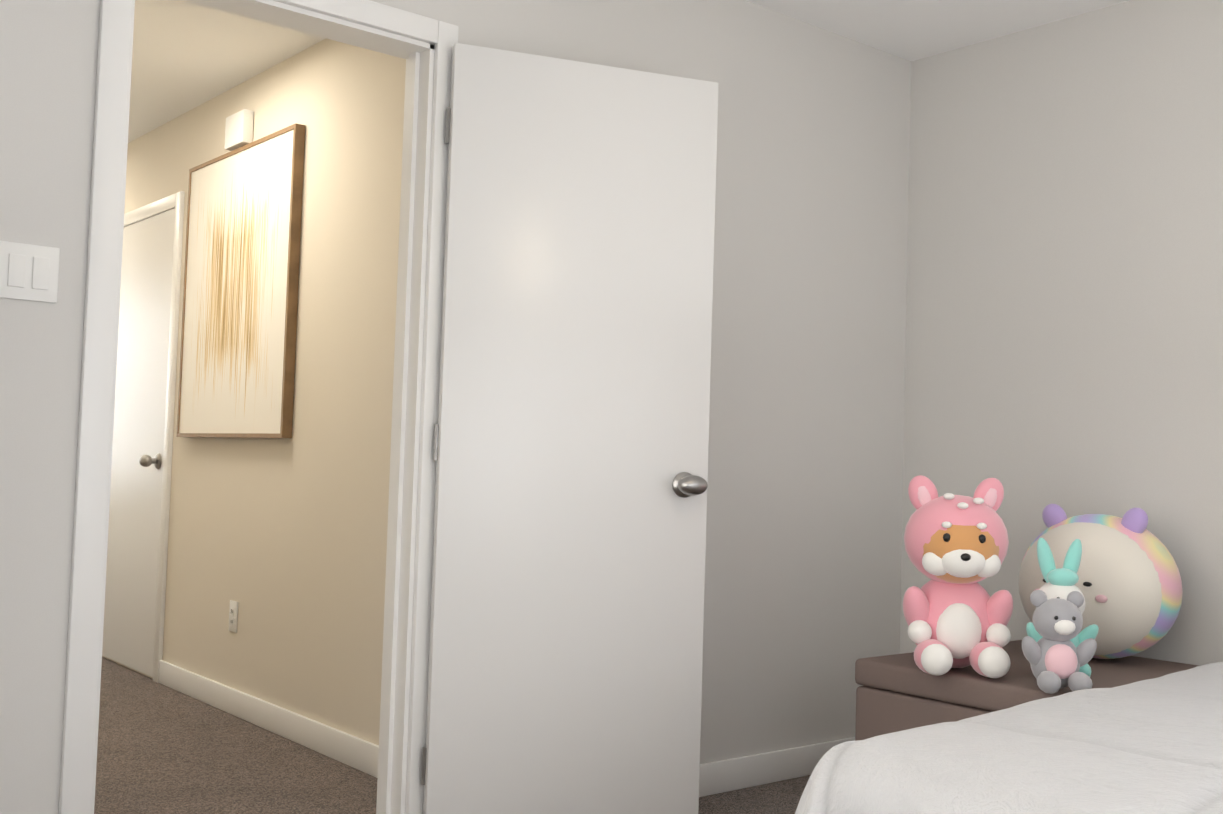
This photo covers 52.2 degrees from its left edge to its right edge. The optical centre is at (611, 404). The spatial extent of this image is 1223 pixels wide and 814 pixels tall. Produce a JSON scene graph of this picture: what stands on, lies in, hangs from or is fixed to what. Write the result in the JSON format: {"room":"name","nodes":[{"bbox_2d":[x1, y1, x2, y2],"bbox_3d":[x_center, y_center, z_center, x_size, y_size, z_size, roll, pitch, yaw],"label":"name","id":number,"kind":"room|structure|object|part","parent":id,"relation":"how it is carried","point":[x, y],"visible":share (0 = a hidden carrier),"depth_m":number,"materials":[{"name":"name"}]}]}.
{"room":"bedroom","nodes":[
{"label":"bedroom","id":0,"kind":"room"},
{"bbox_2d":[128,0,325,142],"bbox_3d":[-2.980,-1.327,5.843,1.440,0.100,7.080,4,-4,-39],"label":"ceiling","id":1,"kind":"structure","parent":0,"point":[187,56],"depth_m":4.59,"materials":[{"name":"paint"}]},
{"bbox_2d":[102,38,405,745],"bbox_3d":[-1.683,-0.095,5.201,0.120,2.540,4.480,4,-4,-39],"label":"wall","id":2,"kind":"structure","parent":0,"point":[282,542],"depth_m":4.31,"materials":[{"name":"paint"}]},
{"bbox_2d":[102,208,174,676],"bbox_3d":[-2.173,0.159,5.608,0.089,2.016,0.736,4,-4,-39],"label":"hall door","id":3,"kind":"structure","parent":2,"relation":"in","point":[137,465],"depth_m":5.60,"materials":[{"name":"white"}]},
{"bbox_2d":[124,191,184,682],"bbox_3d":[-2.144,0.136,5.633,0.018,2.090,0.860,4,-4,-39],"label":"door frame","id":4,"kind":"structure","parent":2,"relation":"attached to","point":[167,203],"depth_m":5.32,"materials":[{"name":"white"}]},
{"bbox_2d":[229,600,237,632],"bbox_3d":[-1.430,0.801,4.716,0.010,0.115,0.070,4,-4,-39],"label":"outlet","id":5,"kind":"object","parent":2,"relation":"attached to","point":[233,615],"visible":1,"depth_m":4.71,"materials":[{"name":"white plastic"}]},
{"bbox_2d":[224,109,253,150],"bbox_3d":[-1.456,-1.070,4.878,0.043,0.130,0.180,4,-4,-39],"label":"door chime","id":6,"kind":"object","parent":2,"relation":"attached to","point":[239,129],"visible":0.83,"depth_m":4.83,"materials":[{"name":"white plastic"}]},
{"bbox_2d":[176,123,305,437],"bbox_3d":[-1.449,-0.432,4.818,0.038,1.120,1.010,4,-4,-39],"label":"framed picture","id":7,"kind":"object","parent":2,"relation":"attached to","point":[240,305],"visible":1,"depth_m":4.73,"materials":[{"name":"paper"}]},
{"bbox_2d":[158,660,378,777],"bbox_3d":[-1.137,1.105,4.329,0.014,0.095,2.480,4,-4,-39],"label":"baseboard","id":8,"kind":"structure","parent":2,"relation":"attached to","point":[355,752],"depth_m":4.36,"materials":[{"name":"white"}]},
{"bbox_2d":[94,657,810,813],"bbox_3d":[-1.628,1.190,4.402,4.530,0.100,10.940,4,-4,-39],"label":"floor","id":9,"kind":"structure","parent":0,"point":[162,749],"depth_m":3.86,"materials":[{"name":"carpet"}]},
{"bbox_2d":[795,662,1222,813],"bbox_3d":[1.505,0.624,1.857,2.355,0.984,2.056,4,-4,-39],"label":"bed","id":10,"kind":"object","parent":9,"relation":"on","point":[1152,746],"visible":1,"depth_m":1.92,"materials":[{"name":"white fabric"}]},
{"bbox_2d":[855,640,1198,740],"bbox_3d":[1.174,0.945,3.406,0.808,0.470,0.658,4,-4,-39],"label":"nightstand","id":11,"kind":"object","parent":9,"relation":"on","point":[898,692],"visible":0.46,"depth_m":3.27,"materials":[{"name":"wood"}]},
{"bbox_2d":[903,475,1012,677],"bbox_3d":[0.896,0.438,3.222,0.328,0.503,0.328,4,-4,-39],"label":"toy","id":12,"kind":"object","parent":11,"relation":"on","point":[956,615],"visible":1,"depth_m":3.19,"materials":[{"name":"pink fabric"}]},
{"bbox_2d":[1022,590,1096,693],"bbox_3d":[1.071,0.566,2.976,0.160,0.237,0.164,4,-4,-39],"label":"bear","id":13,"kind":"object","parent":11,"relation":"on","point":[1056,658],"visible":1,"depth_m":2.97},
{"bbox_2d":[1026,538,1098,676],"bbox_3d":[1.148,0.519,3.171,0.156,0.353,0.160,4,-4,-39],"label":"bunny","id":14,"kind":"object","parent":11,"relation":"on","point":[1061,582],"visible":0.35,"depth_m":3.17,"materials":[{"name":"teal"}]},
{"bbox_2d":[1018,504,1182,658],"bbox_3d":[1.365,0.502,3.527,0.370,0.431,0.449,4,-4,-39],"label":"toy","id":15,"kind":"object","parent":11,"relation":"on","point":[1128,584],"visible":0.75,"depth_m":3.38,"materials":[{"name":"white fabric"}]},
{"bbox_2d":[0,0,910,813],"bbox_3d":[-0.521,-0.250,3.181,4.170,2.730,0.120,4,-4,-39],"label":"wall","id":16,"kind":"structure","parent":0,"point":[807,422],"depth_m":3.88,"materials":[{"name":"paint"}]},
{"bbox_2d":[0,241,59,302],"bbox_3d":[-1.189,-0.270,2.546,0.116,0.115,0.010,4,-4,-39],"label":"light switch","id":17,"kind":"object","parent":16,"relation":"attached to","point":[28,272],"visible":1,"depth_m":2.55,"materials":[{"name":"white plastic"}]},
{"bbox_2d":[59,0,458,813],"bbox_3d":[-0.807,0.049,2.927,0.880,2.090,0.138,4,-4,-39],"label":"door frame","id":18,"kind":"structure","parent":16,"relation":"attached to","point":[95,422],"depth_m":3.09,"materials":[{"name":"white"}]},
{"bbox_3d":[-0.814,0.079,2.933,0.760,2.030,0.120,4,-4,-39],"label":"bedroom door jamb","id":19,"kind":"part","parent":18,"relation":"part of","materials":[{"name":"white wood"}]},
{"bbox_2d":[421,43,718,813],"bbox_3d":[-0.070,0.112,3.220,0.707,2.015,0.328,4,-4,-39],"label":"bedroom door","id":20,"kind":"structure","parent":16,"relation":"in","point":[571,441],"depth_m":3.22,"materials":[{"name":"white"}]},
{"bbox_2d":[699,737,854,796],"bbox_3d":[0.267,1.119,3.714,1.890,0.095,0.014,4,-4,-39],"label":"baseboard","id":21,"kind":"structure","parent":16,"relation":"attached to","point":[721,776],"depth_m":3.87,"materials":[{"name":"white"}]},
{"bbox_2d":[747,0,1011,60],"bbox_3d":[-0.316,-1.423,3.032,3.930,0.190,0.410,4,-4,-39],"label":"ceiling soffit","id":22,"kind":"structure","parent":0,"point":[911,30],"depth_m":4.06,"materials":[{"name":"paint"}]},
{"bbox_2d":[938,0,1129,32],"bbox_3d":[2.005,-1.353,2.980,0.410,0.190,2.620,4,-4,-39],"label":"ceiling","id":23,"kind":"structure","parent":0,"point":[1013,16],"depth_m":3.91,"materials":[{"name":"paint"}]},
{"bbox_2d":[900,0,1222,665],"bbox_3d":[2.210,-0.171,3.046,0.120,2.730,3.560,4,-4,-39],"label":"wall","id":24,"kind":"structure","parent":0,"point":[1064,329],"depth_m":3.89,"materials":[{"name":"paint"}]}
]}

